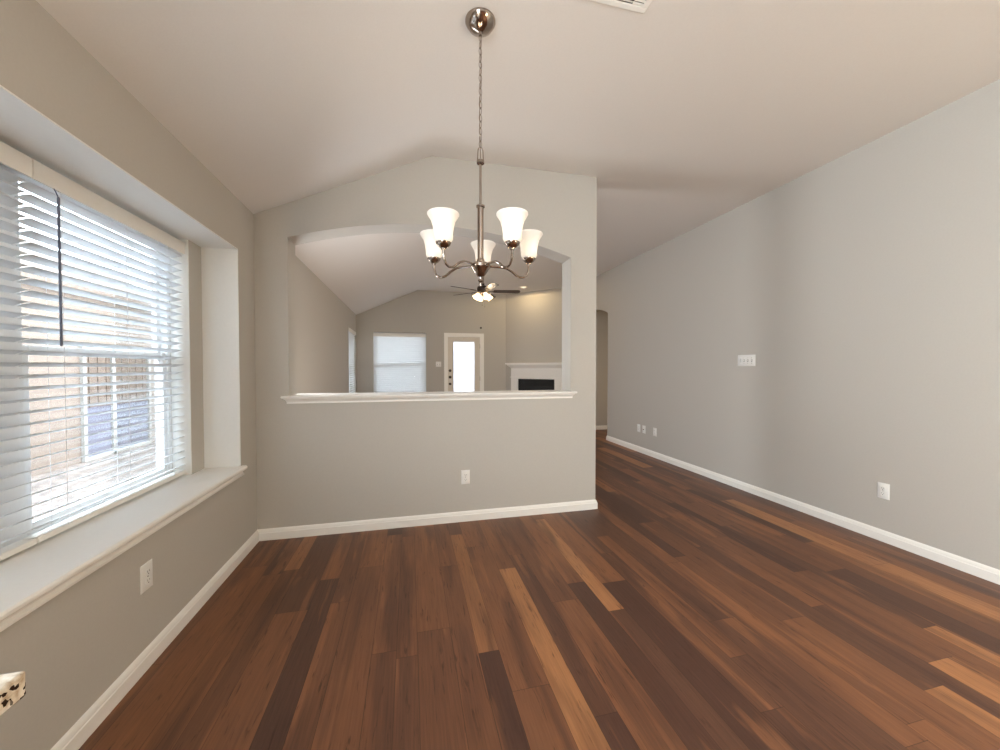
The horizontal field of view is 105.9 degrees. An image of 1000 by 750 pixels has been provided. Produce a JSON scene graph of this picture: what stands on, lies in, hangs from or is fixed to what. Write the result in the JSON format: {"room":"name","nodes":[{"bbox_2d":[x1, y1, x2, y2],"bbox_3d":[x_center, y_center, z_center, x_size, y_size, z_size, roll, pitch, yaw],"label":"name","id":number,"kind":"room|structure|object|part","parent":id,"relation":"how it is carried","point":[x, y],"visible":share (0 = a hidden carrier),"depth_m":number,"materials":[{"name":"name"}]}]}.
{"room":"dining room","nodes":[
{"label":"dining room","id":0,"kind":"room"},
{"bbox_2d":[0,0,356,749],"bbox_3d":[-1.798,0.037,1.840,0.398,2.463,13.213,0,1,-13],"label":"wall","id":1,"kind":"structure","parent":0,"point":[73,647],"depth_m":1.59,"materials":[{"name":"beige paint"}]},
{"bbox_2d":[0,163,19,547],"bbox_3d":[-1.840,-0.088,1.356,0.082,1.465,0.096,0,1,-13],"label":"window","id":2,"kind":"structure","parent":1,"relation":"attached to","point":[7,458],"depth_m":1.39,"materials":[{"name":"white plastic"}]},
{"bbox_2d":[0,141,36,560],"bbox_3d":[-1.629,-0.074,0.911,0.082,1.431,1.000,0,1,-13],"label":"window blind","id":3,"kind":"object","parent":2,"relation":"attached to","point":[10,157],"visible":1,"depth_m":1.35,"materials":[{"name":"white plastic"}]},
{"bbox_3d":[-1.643,0.631,0.921,0.052,0.020,0.996,0,1,-13],"label":"rail","id":4,"kind":"part","parent":3,"relation":"part of","materials":[{"name":"white paint"}]},
{"bbox_2d":[11,168,171,539],"bbox_3d":[-1.958,-0.098,1.863,0.070,1.465,0.946,0,1,-13],"label":"window","id":5,"kind":"structure","parent":1,"relation":"in","point":[24,466],"depth_m":2.02,"materials":[{"name":"white plastic"}]},
{"bbox_3d":[-1.970,-0.444,1.853,0.024,0.713,0.886,0,1,-13],"label":"sash","id":6,"kind":"part","parent":5,"relation":"part of","materials":[{"name":"white plastic"}]},
{"bbox_3d":[-1.943,0.240,1.873,0.024,0.728,0.886,0,1,-13],"label":"sash","id":7,"kind":"part","parent":5,"relation":"part of","materials":[{"name":"white plastic"}]},
{"bbox_2d":[14,158,185,542],"bbox_3d":[-1.860,-0.093,1.873,0.082,1.431,0.967,0,1,-13],"label":"window blind","id":8,"kind":"object","parent":5,"relation":"attached to","point":[41,173],"visible":0.98,"depth_m":1.69,"materials":[{"name":"white plastic"}]},
{"bbox_3d":[-1.789,-0.076,1.522,0.056,1.375,0.002,0,1,-13],"label":"ladder cord","id":9,"kind":"part","parent":8,"relation":"part of","materials":[{"name":"white fabric"}]},
{"bbox_3d":[-1.872,-0.781,1.856,0.050,0.038,0.955,0,1,-13],"label":"head rail","id":10,"kind":"part","parent":8,"relation":"part of","materials":[{"name":"white plastic"}]},
{"bbox_3d":[-1.873,0.612,1.883,0.052,0.020,0.963,0,1,-13],"label":"rail","id":11,"kind":"part","parent":8,"relation":"part of","materials":[{"name":"white paint"}]},
{"bbox_3d":[-1.873,-0.083,1.870,0.056,1.375,0.002,0,1,-13],"label":"ladder cord","id":12,"kind":"part","parent":8,"relation":"part of","materials":[{"name":"white fabric"}]},
{"bbox_3d":[-1.956,-0.090,2.218,0.056,1.375,0.002,0,1,-13],"label":"ladder cord","id":13,"kind":"part","parent":8,"relation":"part of","materials":[{"name":"white fabric"}]},
{"bbox_3d":[-1.970,-0.444,1.853,0.004,0.657,0.830,0,1,-13],"label":"pane","id":14,"kind":"part","parent":5,"relation":"part of","materials":[{"name":"clear glass"}]},
{"bbox_3d":[-1.943,0.240,1.873,0.004,0.672,0.830,0,1,-13],"label":"pane","id":15,"kind":"part","parent":5,"relation":"part of","materials":[{"name":"clear glass"}]},
{"bbox_2d":[0,85,240,474],"bbox_3d":[-1.655,-0.092,1.423,0.313,1.471,2.261,0,1,-13],"label":"window frame","id":16,"kind":"structure","parent":1,"relation":"attached to","point":[23,127],"depth_m":2.35,"materials":[{"name":"white paint"}]},
{"bbox_2d":[0,465,247,631],"bbox_3d":[-1.655,0.676,1.439,0.375,0.066,2.303,0,1,-13],"label":"window sill","id":17,"kind":"structure","parent":1,"relation":"attached to","point":[33,576],"depth_m":1.46,"materials":[{"name":"white paint"}]},
{"bbox_2d":[140,559,152,594],"bbox_3d":[-1.538,0.878,1.646,0.010,0.118,0.074,0,1,-13],"label":"wall outlet","id":18,"kind":"object","parent":1,"relation":"attached to","point":[146,570],"visible":1,"depth_m":1.64,"materials":[{"name":"white plastic"}]},
{"bbox_2d":[145,568,150,575],"bbox_3d":[-1.535,0.858,1.647,0.003,0.025,0.033,0,1,-13],"label":"receptacle","id":19,"kind":"object","parent":18,"relation":"attached to","point":[147,570],"depth_m":1.65,"materials":[{"name":"white plastic"}]},
{"bbox_2d":[145,577,150,584],"bbox_3d":[-1.535,0.897,1.647,0.003,0.025,0.033,0,1,-13],"label":"receptacle","id":20,"kind":"object","parent":18,"relation":"attached to","point":[147,579],"depth_m":1.65,"materials":[{"name":"white plastic"}]},
{"bbox_2d":[50,529,258,749],"bbox_3d":[-1.523,1.231,1.599,0.015,0.085,2.571,0,1,-13],"label":"baseboard","id":21,"kind":"structure","parent":1,"relation":"attached to","point":[76,736],"depth_m":1.61,"materials":[{"name":"white paint"}]},
{"bbox_2d":[348,328,355,392],"bbox_3d":[-2.992,-0.192,7.600,0.066,1.431,0.928,0,1,-13],"label":"window blind","id":22,"kind":"object","parent":1,"relation":"attached to","point":[351,332],"visible":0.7,"depth_m":7.62,"materials":[{"name":"white plastic"}]},
{"bbox_2d":[253,156,596,528],"bbox_3d":[-0.501,-0.287,3.238,2.798,3.058,0.200,0,1,-13],"label":"wall partition","id":23,"kind":"structure","parent":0,"point":[318,463],"depth_m":3.11,"materials":[{"name":"beige paint"}]},
{"bbox_2d":[258,499,597,540],"bbox_3d":[-0.489,1.199,3.270,2.803,0.085,0.230,0,1,-13],"label":"baseboard","id":24,"kind":"structure","parent":23,"relation":"attached to","point":[495,513],"depth_m":3.11,"materials":[{"name":"white paint"}]},
{"bbox_2d":[280,390,576,403],"bbox_3d":[-0.508,0.181,3.246,2.404,0.060,0.288,0,1,-13],"label":"ledge","id":25,"kind":"object","parent":23,"relation":"attached to","point":[517,394],"visible":0.97,"depth_m":3.13,"materials":[{"name":"white paint"}]},
{"bbox_2d":[461,470,469,483],"bbox_3d":[-0.292,0.867,3.203,0.074,0.118,0.010,0,1,-13],"label":"wall outlet","id":26,"kind":"object","parent":23,"relation":"attached to","point":[465,474],"visible":1,"depth_m":3.20,"materials":[{"name":"white plastic"}]},
{"bbox_2d":[356,290,505,392],"bbox_3d":[-1.039,-0.396,8.755,5.095,3.058,0.140,0,1,-13],"label":"wall","id":27,"kind":"structure","parent":0,"point":[432,313],"depth_m":8.58,"materials":[{"name":"beige paint"}]},
{"bbox_2d":[373,332,425,351],"bbox_3d":[-2.245,-0.214,8.496,1.137,1.465,0.070,0,1,-13],"label":"window","id":28,"kind":"structure","parent":27,"relation":"in","point":[373,332],"depth_m":8.37,"materials":[{"name":"white plastic"}]},
{"bbox_2d":[373,333,425,392],"bbox_3d":[-2.229,-0.208,8.426,1.125,1.431,0.066,0,1,-13],"label":"window blind","id":29,"kind":"object","parent":28,"relation":"attached to","point":[399,359],"visible":0.87,"depth_m":8.43,"materials":[{"name":"white plastic"}]},
{"bbox_2d":[444,333,483,391],"bbox_3d":[-0.839,0.084,8.788,0.921,2.098,0.188,0,1,-13],"label":"door","id":30,"kind":"structure","parent":27,"relation":"in","point":[463,352],"depth_m":8.77,"materials":[{"name":"white paint"}]},
{"bbox_3d":[-0.839,0.043,8.781,0.482,1.620,0.008,0,1,-13],"label":"pane","id":31,"kind":"part","parent":30,"relation":"part of","materials":[{"name":"clear glass"}]},
{"bbox_2d":[36,0,999,314],"bbox_3d":[1.716,-1.449,2.641,7.820,0.972,13.293,0,1,-13],"label":"ceiling","id":32,"kind":"structure","parent":0,"point":[684,114],"depth_m":2.20,"materials":[{"name":"paint"}]},
{"bbox_2d":[420,7,542,286],"bbox_3d":[-0.081,-1.109,1.914,0.631,1.324,0.644,0,1,-13],"label":"chandelier","id":33,"kind":"object","parent":32,"relation":"hanging from","point":[480,21],"visible":1,"depth_m":1.88,"materials":[{"name":"white glass"}]},
{"bbox_3d":[-0.349,-0.680,1.995,0.144,0.130,0.144,0,1,-13],"label":"lamp shade","id":34,"kind":"part","parent":33,"relation":"part of","materials":[{"name":"white glass"}]},
{"bbox_3d":[-0.255,-0.660,1.700,0.144,0.130,0.144,0,1,-13],"label":"lamp shade","id":35,"kind":"part","parent":33,"relation":"part of","materials":[{"name":"white glass"}]},
{"bbox_3d":[-0.241,-0.549,1.962,0.240,0.083,0.012,0,1,18],"label":"arm","id":36,"kind":"part","parent":33,"relation":"part of","materials":[{"name":"silver metal"}]},
{"bbox_3d":[-0.187,-0.533,1.794,0.012,0.080,0.240,1,1,36],"label":"arm","id":37,"kind":"part","parent":33,"relation":"part of","materials":[{"name":"silver metal"}]},
{"bbox_3d":[-0.099,-1.401,1.899,0.010,0.618,0.006,0,1,-13],"label":"lamp cord","id":38,"kind":"part","parent":33,"relation":"part of","materials":[{"name":"silver metal"}]},
{"bbox_3d":[-0.099,-0.813,1.909,0.044,0.511,0.044,0,1,-13],"label":"stem","id":39,"kind":"part","parent":33,"relation":"part of","materials":[{"name":"silver metal"}]},
{"bbox_3d":[-0.099,-1.424,1.897,0.015,0.569,0.015,0,1,3],"label":"chain","id":40,"kind":"part","parent":33,"relation":"part of","materials":[{"name":"silver metal"}]},
{"bbox_3d":[-0.097,-0.691,2.176,0.144,0.130,0.144,0,1,-13],"label":"lamp shade","id":41,"kind":"part","parent":33,"relation":"part of","materials":[{"name":"white glass"}]},
{"bbox_3d":[-0.011,-0.532,1.793,0.012,0.080,0.240,-1,1,-36],"label":"arm","id":42,"kind":"part","parent":33,"relation":"part of","materials":[{"name":"silver metal"}]},
{"bbox_3d":[0.044,-0.547,1.960,0.240,0.083,0.011,0,1,-18],"label":"arm","id":43,"kind":"part","parent":33,"relation":"part of","materials":[{"name":"silver metal"}]},
{"bbox_3d":[0.055,-0.659,1.698,0.144,0.130,0.144,0,1,-13],"label":"lamp shade","id":44,"kind":"part","parent":33,"relation":"part of","materials":[{"name":"white glass"}]},
{"bbox_3d":[0.153,-0.678,1.992,0.144,0.130,0.144,0,1,-13],"label":"lamp shade","id":45,"kind":"part","parent":33,"relation":"part of","materials":[{"name":"white glass"}]},
{"bbox_2d":[450,283,519,301],"bbox_3d":[-0.268,-1.528,6.660,1.254,0.671,1.245,0,1,-13],"label":"ceiling fan","id":46,"kind":"object","parent":32,"relation":"hanging from","point":[483,289],"visible":0.9,"depth_m":6.64,"materials":[{"name":"white glass"}]},
{"bbox_3d":[-0.413,-1.383,6.626,0.129,0.131,0.114,0,1,-13],"label":"lamp shade","id":47,"kind":"part","parent":46,"relation":"part of","materials":[{"name":"white glass"}]},
{"bbox_3d":[-0.235,-1.382,6.575,0.114,0.131,0.129,0,1,-13],"label":"lamp shade","id":48,"kind":"part","parent":46,"relation":"part of","materials":[{"name":"white glass"}]},
{"bbox_3d":[-0.147,-1.474,6.293,0.127,0.034,0.475,0,1,-21],"label":"blade","id":49,"kind":"part","parent":46,"relation":"part of","materials":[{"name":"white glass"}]},
{"bbox_3d":[0.123,-1.482,6.709,0.475,0.034,0.127,0,1,-3],"label":"blade","id":50,"kind":"part","parent":46,"relation":"part of","materials":[{"name":"brown wood"}]},
{"bbox_2d":[590,0,652,13],"bbox_3d":[0.550,-1.761,1.686,0.370,0.011,0.235,0,1,-13],"label":"ceiling vent","id":51,"kind":"object","parent":32,"relation":"in","point":[640,6],"visible":1,"depth_m":1.79,"materials":[{"name":"white metal"}]},
{"bbox_2d":[632,0,645,6],"bbox_3d":[0.675,-1.764,1.719,0.055,0.005,0.166,0,1,-13],"label":"grille","id":52,"kind":"object","parent":51,"relation":"attached to","point":[635,3],"depth_m":1.79,"materials":[{"name":"white metal"}]},
{"bbox_2d":[506,288,561,390],"bbox_3d":[0.882,-0.391,8.509,1.233,3.058,1.233,0,1,-13],"label":"wall","id":53,"kind":"structure","parent":0,"point":[533,318],"depth_m":8.57,"materials":[{"name":"beige paint"}]},
{"bbox_2d":[78,429,999,749],"bbox_3d":[1.760,1.312,2.726,7.720,0.120,13.233,0,1,-13],"label":"floor","id":54,"kind":"structure","parent":0,"point":[685,610],"depth_m":1.81,"materials":[{"name":"brown wood"}]},
{"bbox_2d":[505,362,561,390],"bbox_3d":[0.736,0.433,8.403,1.480,1.414,0.360,1,1,32],"label":"fireplace","id":55,"kind":"object","parent":54,"relation":"on","point":[524,376],"visible":0.44,"depth_m":8.49,"materials":[{"name":"white paint"}]},
{"bbox_2d":[505,362,561,367],"bbox_3d":[0.790,-0.213,8.478,1.480,0.124,0.155,1,1,32],"label":"mantel shelf","id":56,"kind":"object","parent":55,"relation":"attached to","point":[512,365],"depth_m":8.45,"materials":[{"name":"white paint"}]},
{"bbox_2d":[519,381,553,385],"bbox_3d":[0.812,0.185,8.522,0.850,0.105,0.010,1,1,32],"label":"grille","id":57,"kind":"object","parent":55,"relation":"attached to","point":[521,383],"depth_m":8.51,"materials":[{"name":"black metal"}]},
{"bbox_3d":[-0.532,0.878,-1.167,0.650,0.900,3.145,0,1,-13],"label":"cabinet","id":58,"kind":"object","parent":54,"relation":"on","visible":0},
{"bbox_2d":[0,671,25,716],"bbox_3d":[-0.533,0.412,-1.167,0.660,0.032,3.203,0,1,-13],"label":"countertop","id":59,"kind":"structure","parent":58,"relation":"on","point":[12,685],"depth_m":0.45,"materials":[{"name":"stone"}]},
{"bbox_2d":[596,310,607,425],"bbox_3d":[3.160,-0.373,7.577,2.525,3.058,1.400,0,1,-13],"label":"wall","id":60,"kind":"structure","parent":0,"point":[601,316],"depth_m":7.93,"materials":[{"name":"beige paint"}]},
{"bbox_2d":[596,425,606,429],"bbox_3d":[2.978,1.103,8.152,2.425,0.085,0.015,0,1,-13],"label":"baseboard","id":61,"kind":"structure","parent":60,"relation":"attached to","point":[602,427],"depth_m":7.95,"materials":[{"name":"white paint"}]},
{"bbox_2d":[596,79,999,569],"bbox_3d":[2.905,-0.282,2.959,0.120,3.058,13.213,0,1,-13],"label":"wall","id":62,"kind":"structure","parent":0,"point":[863,288],"depth_m":3.05,"materials":[{"name":"beige paint"}]},
{"bbox_2d":[642,425,645,433],"bbox_3d":[2.178,0.827,5.726,0.018,0.118,0.074,0,1,-13],"label":"cable plate","id":63,"kind":"object","parent":62,"relation":"attached to","point":[643,426],"visible":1,"depth_m":5.72,"materials":[{"name":"white plastic"}]},
{"bbox_2d":[653,428,656,436],"bbox_3d":[2.243,0.827,5.472,0.010,0.118,0.074,0,1,-13],"label":"wall outlet","id":64,"kind":"object","parent":62,"relation":"attached to","point":[654,429],"visible":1,"depth_m":5.45,"materials":[{"name":"white plastic"}]},
{"bbox_2d":[738,355,755,365],"bbox_3d":[2.595,-0.153,3.957,0.020,0.108,0.205,0,1,-13],"label":"light switch","id":65,"kind":"object","parent":62,"relation":"attached to","point":[743,360],"visible":1,"depth_m":3.96,"materials":[{"name":"white plastic"}]},
{"bbox_2d":[606,435,999,584],"bbox_3d":[3.044,1.216,2.377,0.135,0.085,11.760,0,1,-13],"label":"baseboard","id":66,"kind":"structure","parent":62,"relation":"attached to","point":[991,574],"depth_m":3.04,"materials":[{"name":"white paint"}]},
{"bbox_2d":[877,482,889,499],"bbox_3d":[2.874,0.870,2.832,0.010,0.118,0.074,0,1,-13],"label":"wall outlet","id":67,"kind":"object","parent":62,"relation":"attached to","point":[883,489],"visible":1,"depth_m":2.83,"materials":[{"name":"white plastic"}]},
{"label":"outside","id":68,"kind":"structure","parent":0,"visible":0},
{"bbox_2d":[31,454,113,520],"bbox_3d":[-2.326,1.544,9.758,90.000,0.140,100.000,0,1,-13],"label":"ground","id":69,"kind":"structure","parent":68,"point":[43,484],"depth_m":5.38,"materials":[{"name":"white concrete"}]},
{"bbox_2d":[20,236,118,476],"bbox_3d":[-10.229,-0.847,0.621,8.600,5.000,18.800,0,1,-13],"label":"house","id":70,"kind":"structure","parent":69,"relation":"on","point":[36,463],"depth_m":6.45,"materials":[{"name":"brown"}]},
{"bbox_2d":[86,357,118,407],"bbox_3d":[-7.523,0.054,7.431,0.016,1.030,1.590,0,1,-13],"label":"window","id":71,"kind":"structure","parent":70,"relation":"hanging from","point":[97,379],"depth_m":7.05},
{"bbox_3d":[-7.530,1.014,7.474,0.010,0.890,1.640,0,1,-13],"label":"pane","id":72,"kind":"part","parent":70,"relation":"part of","materials":[{"name":"glass"}]}
]}

